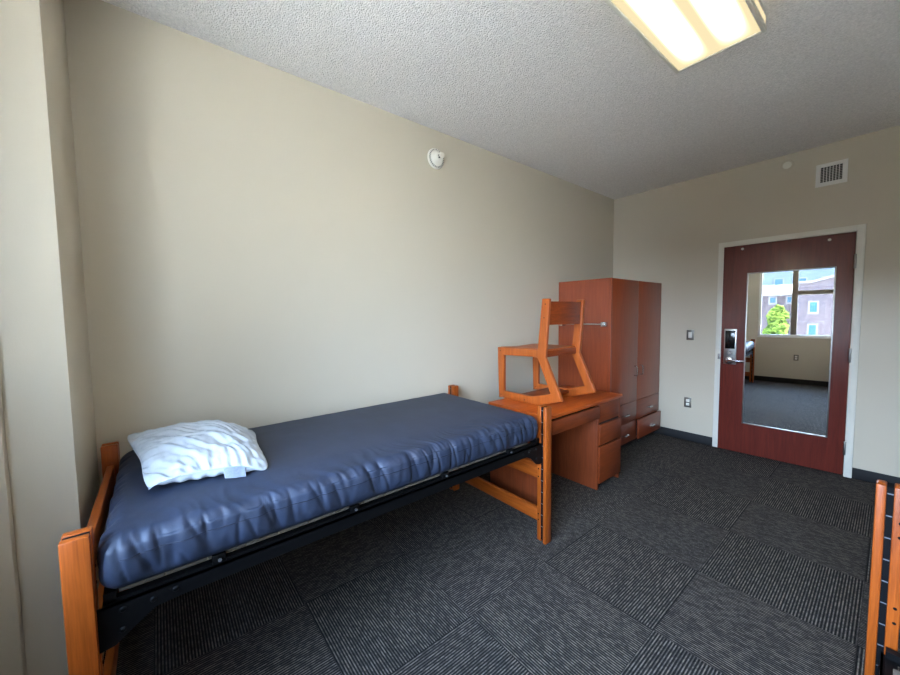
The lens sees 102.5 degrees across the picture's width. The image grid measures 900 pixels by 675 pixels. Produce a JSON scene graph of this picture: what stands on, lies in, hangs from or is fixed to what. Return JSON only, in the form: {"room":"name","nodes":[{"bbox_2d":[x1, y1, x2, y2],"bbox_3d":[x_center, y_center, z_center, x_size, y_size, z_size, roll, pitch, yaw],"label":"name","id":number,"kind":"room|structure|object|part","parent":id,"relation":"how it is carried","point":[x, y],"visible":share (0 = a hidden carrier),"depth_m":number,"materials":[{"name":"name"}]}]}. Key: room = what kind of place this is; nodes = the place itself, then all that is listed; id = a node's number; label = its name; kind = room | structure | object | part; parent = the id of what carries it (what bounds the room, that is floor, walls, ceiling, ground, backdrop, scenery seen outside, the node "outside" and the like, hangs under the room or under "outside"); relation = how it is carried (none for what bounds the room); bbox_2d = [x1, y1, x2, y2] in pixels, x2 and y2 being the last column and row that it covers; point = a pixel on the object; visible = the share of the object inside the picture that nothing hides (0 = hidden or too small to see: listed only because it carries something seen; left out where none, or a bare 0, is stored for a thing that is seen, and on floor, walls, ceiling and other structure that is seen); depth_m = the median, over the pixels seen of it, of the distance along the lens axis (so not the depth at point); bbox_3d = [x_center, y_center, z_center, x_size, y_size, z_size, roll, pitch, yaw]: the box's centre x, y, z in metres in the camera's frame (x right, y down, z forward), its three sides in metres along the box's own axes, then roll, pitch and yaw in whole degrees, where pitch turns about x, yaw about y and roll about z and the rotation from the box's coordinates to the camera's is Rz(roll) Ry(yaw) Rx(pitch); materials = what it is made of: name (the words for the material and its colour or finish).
{"room":"dorm room","nodes":[
{"label":"dorm room","id":0,"kind":"room"},
{"bbox_2d":[63,0,613,588],"bbox_3d":[0.061,-0.200,3.243,5.645,2.995,0.150,-4,5,-39],"label":"wall","id":1,"kind":"structure","parent":0,"point":[262,244],"depth_m":2.23,"materials":[{"name":"beige paint"}]},
{"bbox_2d":[427,148,444,168],"bbox_3d":[-0.089,-1.447,2.894,0.160,0.160,0.101,-4,5,-39],"label":"smoke detector","id":2,"kind":"object","parent":1,"relation":"attached to","point":[435,157],"visible":1,"depth_m":2.88,"materials":[{"name":"white plastic"}]},
{"bbox_2d":[102,0,899,198],"bbox_3d":[1.172,-1.696,1.752,5.645,0.150,3.741,-4,5,-39],"label":"ceiling","id":3,"kind":"structure","parent":0,"point":[567,90],"depth_m":2.25,"materials":[{"name":"white paint"}]},
{"bbox_2d":[603,0,766,73],"bbox_3d":[0.976,-1.558,1.583,1.226,0.100,0.423,-4,5,-39],"label":"ceiling light","id":4,"kind":"object","parent":3,"relation":"attached to","point":[684,34],"visible":1,"depth_m":1.76,"materials":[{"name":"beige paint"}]},
{"bbox_2d":[103,432,899,674],"bbox_3d":[1.210,1.428,1.946,5.645,0.120,3.741,-4,5,-39],"label":"floor","id":5,"kind":"structure","parent":0,"point":[698,558],"depth_m":1.97,"materials":[{"name":"carpet"}]},
{"bbox_2d":[58,385,551,674],"bbox_3d":[-0.500,0.928,2.056,2.184,0.906,0.998,-4,5,-39],"label":"frame","id":6,"kind":"object","parent":5,"relation":"on","point":[96,620],"visible":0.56,"depth_m":1.29,"materials":[{"name":"orange wood"}]},
{"bbox_3d":[-1.018,0.999,1.012,0.061,0.906,0.025,-4,5,-39],"label":"post","id":7,"kind":"part","parent":6,"relation":"part of","materials":[{"name":"orange wood"}]},
{"bbox_3d":[-1.325,0.966,1.389,0.026,0.100,0.878,-4,5,-39],"label":"headboard rail","id":8,"kind":"part","parent":6,"relation":"part of","materials":[{"name":"orange wood"}]},
{"bbox_3d":[-1.329,0.669,1.371,0.026,0.097,0.878,-4,5,-39],"label":"headboard rail","id":9,"kind":"part","parent":6,"relation":"part of","materials":[{"name":"orange wood"}]},
{"bbox_3d":[-1.631,0.959,1.768,0.061,0.906,0.025,-4,5,-39],"label":"post","id":10,"kind":"part","parent":6,"relation":"part of","materials":[{"name":"orange wood"}]},
{"bbox_3d":[-1.321,1.263,1.408,0.026,0.087,0.878,-4,5,-39],"label":"headboard rail","id":11,"kind":"part","parent":6,"relation":"part of","materials":[{"name":"orange wood"}]},
{"bbox_2d":[97,393,537,588],"bbox_3d":[-0.516,0.595,2.015,2.021,0.174,0.989,-4,5,-39],"label":"mattress","id":12,"kind":"object","parent":6,"relation":"on","point":[318,466],"visible":0.83,"depth_m":1.48,"materials":[{"name":"blue plastic"}]},
{"bbox_2d":[127,420,267,488],"bbox_3d":[-1.118,0.471,1.602,0.498,0.136,0.692,-4,5,-39],"label":"pillow","id":13,"kind":"object","parent":12,"relation":"on","point":[182,451],"visible":1,"depth_m":1.47,"materials":[{"name":"white fabric"}]},
{"bbox_3d":[-0.220,0.798,1.699,2.085,0.132,0.034,-4,5,-39],"label":"rail","id":14,"kind":"part","parent":6,"relation":"part of","materials":[{"name":"black paint"}]},
{"bbox_3d":[0.328,1.160,2.740,0.026,0.087,0.878,-4,5,-39],"label":"footboard rail","id":15,"kind":"part","parent":6,"relation":"part of","materials":[{"name":"orange wood"}]},
{"bbox_3d":[0.325,0.863,2.722,0.026,0.100,0.878,-4,5,-39],"label":"footboard rail","id":16,"kind":"part","parent":6,"relation":"part of","materials":[{"name":"orange wood"}]},
{"bbox_3d":[0.631,0.896,2.345,0.061,0.906,0.025,-4,5,-39],"label":"post","id":17,"kind":"part","parent":6,"relation":"part of","materials":[{"name":"orange wood"}]},
{"bbox_2d":[488,385,622,504],"bbox_3d":[0.943,0.909,3.162,1.103,0.771,0.602,-4,5,-39],"label":"desk","id":18,"kind":"object","parent":5,"relation":"on","point":[586,428],"visible":0.72,"depth_m":3.08,"materials":[{"name":"laminate"}]},
{"bbox_3d":[0.530,0.948,2.838,0.025,0.744,0.580,-4,5,-39],"label":"panel","id":19,"kind":"part","parent":18,"relation":"part of","materials":[{"name":"laminate"}]},
{"bbox_2d":[498,298,596,405],"bbox_3d":[0.823,0.103,3.094,0.514,0.847,0.649,-4,5,-39],"label":"desk chair","id":20,"kind":"object","parent":18,"relation":"on","point":[552,312],"visible":1,"depth_m":3.01,"materials":[{"name":"brown wood"}]},
{"bbox_3d":[0.636,0.115,2.944,0.033,0.847,0.649,-4,5,-39],"label":"frame","id":21,"kind":"part","parent":20,"relation":"part of","materials":[{"name":"brown wood"}]},
{"bbox_3d":[0.767,0.090,3.162,0.449,0.035,0.453,-4,5,-39],"label":"seat","id":22,"kind":"part","parent":20,"relation":"part of","materials":[{"name":"brown wood"}]},
{"bbox_3d":[1.009,0.091,3.245,0.033,0.847,0.649,-4,5,-39],"label":"frame","id":23,"kind":"part","parent":20,"relation":"part of","materials":[{"name":"brown wood"}]},
{"bbox_3d":[0.941,-0.199,2.925,0.458,0.183,0.052,-4,5,-39],"label":"backrest","id":24,"kind":"part","parent":20,"relation":"part of","materials":[{"name":"brown wood"}]},
{"bbox_3d":[1.069,0.914,3.273,0.022,0.744,0.580,-4,5,-39],"label":"pedestal panel","id":25,"kind":"part","parent":18,"relation":"part of","materials":[{"name":"laminate"}]},
{"bbox_3d":[0.985,0.638,2.807,0.664,0.102,0.020,-4,5,-39],"label":"pencil drawer","id":26,"kind":"part","parent":18,"relation":"part of","materials":[{"name":"laminate"}]},
{"bbox_3d":[1.383,0.632,3.151,0.340,0.162,0.018,-4,5,-39],"label":"drawer","id":27,"kind":"part","parent":18,"relation":"part of","materials":[{"name":"laminate"}]},
{"bbox_3d":[1.398,1.073,3.163,0.367,0.312,0.018,-4,5,-39],"label":"drawer","id":28,"kind":"part","parent":18,"relation":"part of","materials":[{"name":"laminate"}]},
{"bbox_3d":[1.395,0.814,3.147,0.367,0.173,0.018,-4,5,-39],"label":"drawer","id":29,"kind":"part","parent":18,"relation":"part of","materials":[{"name":"laminate"}]},
{"bbox_3d":[1.351,0.896,3.501,0.022,0.744,0.580,-4,5,-39],"label":"panel","id":30,"kind":"part","parent":18,"relation":"part of","materials":[{"name":"laminate"}]},
{"bbox_2d":[558,278,661,447],"bbox_3d":[1.896,0.289,4.226,1.288,1.853,0.670,-4,5,-39],"label":"wardrobe","id":31,"kind":"object","parent":5,"relation":"on","point":[620,349],"visible":0.82,"depth_m":3.92,"materials":[{"name":"laminate"}]},
{"bbox_3d":[1.860,0.053,3.846,0.584,1.332,0.020,-4,5,-39],"label":"door","id":32,"kind":"part","parent":31,"relation":"part of","materials":[{"name":"laminate"}]},
{"bbox_3d":[1.872,1.049,3.908,0.584,0.216,0.020,-4,5,-39],"label":"drawer","id":33,"kind":"part","parent":31,"relation":"part of","materials":[{"name":"laminate"}]},
{"bbox_3d":[1.870,0.829,3.894,0.584,0.218,0.020,-4,5,-39],"label":"drawer","id":34,"kind":"part","parent":31,"relation":"part of","materials":[{"name":"laminate"}]},
{"bbox_3d":[2.332,0.800,4.268,0.602,0.218,0.020,-4,5,-39],"label":"drawer","id":35,"kind":"part","parent":31,"relation":"part of","materials":[{"name":"laminate"}]},
{"bbox_3d":[2.352,1.021,4.262,0.602,0.216,0.020,-4,5,-39],"label":"drawer","id":36,"kind":"part","parent":31,"relation":"part of","materials":[{"name":"laminate"}]},
{"bbox_3d":[2.323,0.025,4.220,0.602,1.332,0.020,-4,5,-39],"label":"door","id":37,"kind":"part","parent":31,"relation":"part of","materials":[{"name":"laminate"}]},
{"bbox_2d":[864,479,899,674],"bbox_3d":[0.980,1.023,0.232,2.184,0.906,0.998,-4,5,-39],"label":"frame","id":38,"kind":"object","parent":5,"relation":"on","point":[882,656],"visible":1,"depth_m":1.23,"materials":[{"name":"orange wood"}]},
{"bbox_3d":[1.498,0.952,1.276,0.061,0.906,0.025,-4,5,-39],"label":"post","id":39,"kind":"part","parent":38,"relation":"part of","materials":[{"name":"orange wood"}]},
{"bbox_3d":[0.700,1.202,0.592,2.085,0.132,0.034,-4,5,-39],"label":"rail","id":40,"kind":"part","parent":38,"relation":"part of","materials":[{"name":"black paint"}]},
{"bbox_2d":[613,125,899,476],"bbox_3d":[3.326,-0.260,3.574,0.150,2.995,3.441,-4,5,-39],"label":"wall","id":41,"kind":"structure","parent":0,"point":[671,236],"depth_m":3.63,"materials":[{"name":"beige paint"}]},
{"bbox_2d":[684,397,691,407],"bbox_3d":[2.772,0.756,4.211,0.010,0.116,0.074,-4,5,-39],"label":"power outlet","id":42,"kind":"object","parent":41,"relation":"attached to","point":[687,401],"visible":1,"depth_m":4.21,"materials":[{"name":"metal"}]},
{"bbox_2d":[686,330,693,339],"bbox_3d":[2.765,-0.029,4.158,0.011,0.116,0.074,-4,5,-39],"label":"light switch","id":43,"kind":"object","parent":41,"relation":"attached to","point":[690,333],"visible":1,"depth_m":4.15,"materials":[{"name":"metal"}]},
{"bbox_2d":[653,426,899,483],"bbox_3d":[3.283,1.189,3.615,0.007,0.098,3.427,-4,5,-39],"label":"baseboard","id":44,"kind":"structure","parent":41,"relation":"attached to","point":[864,475],"depth_m":4.05,"materials":[{"name":"black rubber"}]},
{"bbox_2d":[781,160,793,170],"bbox_3d":[3.230,-1.650,3.458,0.010,0.096,0.096,-4,5,-39],"label":"sprinkler cover","id":45,"kind":"object","parent":41,"relation":"attached to","point":[786,165],"visible":1,"depth_m":3.46,"materials":[{"name":"beige paint"}]},
{"bbox_2d":[712,224,866,477],"bbox_3d":[3.240,0.121,3.558,0.200,2.237,1.045,-4,5,-39],"label":"door","id":46,"kind":"structure","parent":41,"relation":"in","point":[832,247],"depth_m":3.47,"materials":[{"name":"brown wood"}]},
{"bbox_3d":[2.974,0.097,3.832,0.022,0.375,0.108,-4,5,-41],"label":"lock plate","id":47,"kind":"part","parent":46,"relation":"part of","materials":[{"name":"silver metal"}]},
{"bbox_3d":[2.974,0.242,3.786,0.059,0.084,0.174,-4,5,-39],"label":"lever handle","id":48,"kind":"part","parent":46,"relation":"part of","materials":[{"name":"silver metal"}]},
{"bbox_2d":[741,266,836,437],"bbox_3d":[3.262,0.133,3.513,0.017,1.564,0.625,-4,5,-41],"label":"wall mirror","id":49,"kind":"object","parent":46,"relation":"attached to","point":[789,319],"visible":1,"depth_m":3.49,"materials":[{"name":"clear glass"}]},
{"bbox_2d":[815,158,848,187],"bbox_3d":[3.419,-1.470,3.236,0.012,0.199,0.199,-4,5,-39],"label":"air vent","id":50,"kind":"object","parent":41,"relation":"in","point":[835,172],"visible":1,"depth_m":3.23,"materials":[{"name":"white metal"}]},
{"bbox_3d":[-0.909,0.005,0.153,0.060,2.995,3.441,-4,5,-39],"label":"wall","id":51,"kind":"structure","parent":0,"visible":0},
{"bbox_2d":[0,0,103,674],"bbox_3d":[-1.662,-0.063,1.385,0.322,2.995,0.575,-4,5,-39],"label":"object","id":52,"kind":"structure","parent":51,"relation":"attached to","point":[49,476],"depth_m":1.26,"materials":[{"name":"beige paint"}]}
]}

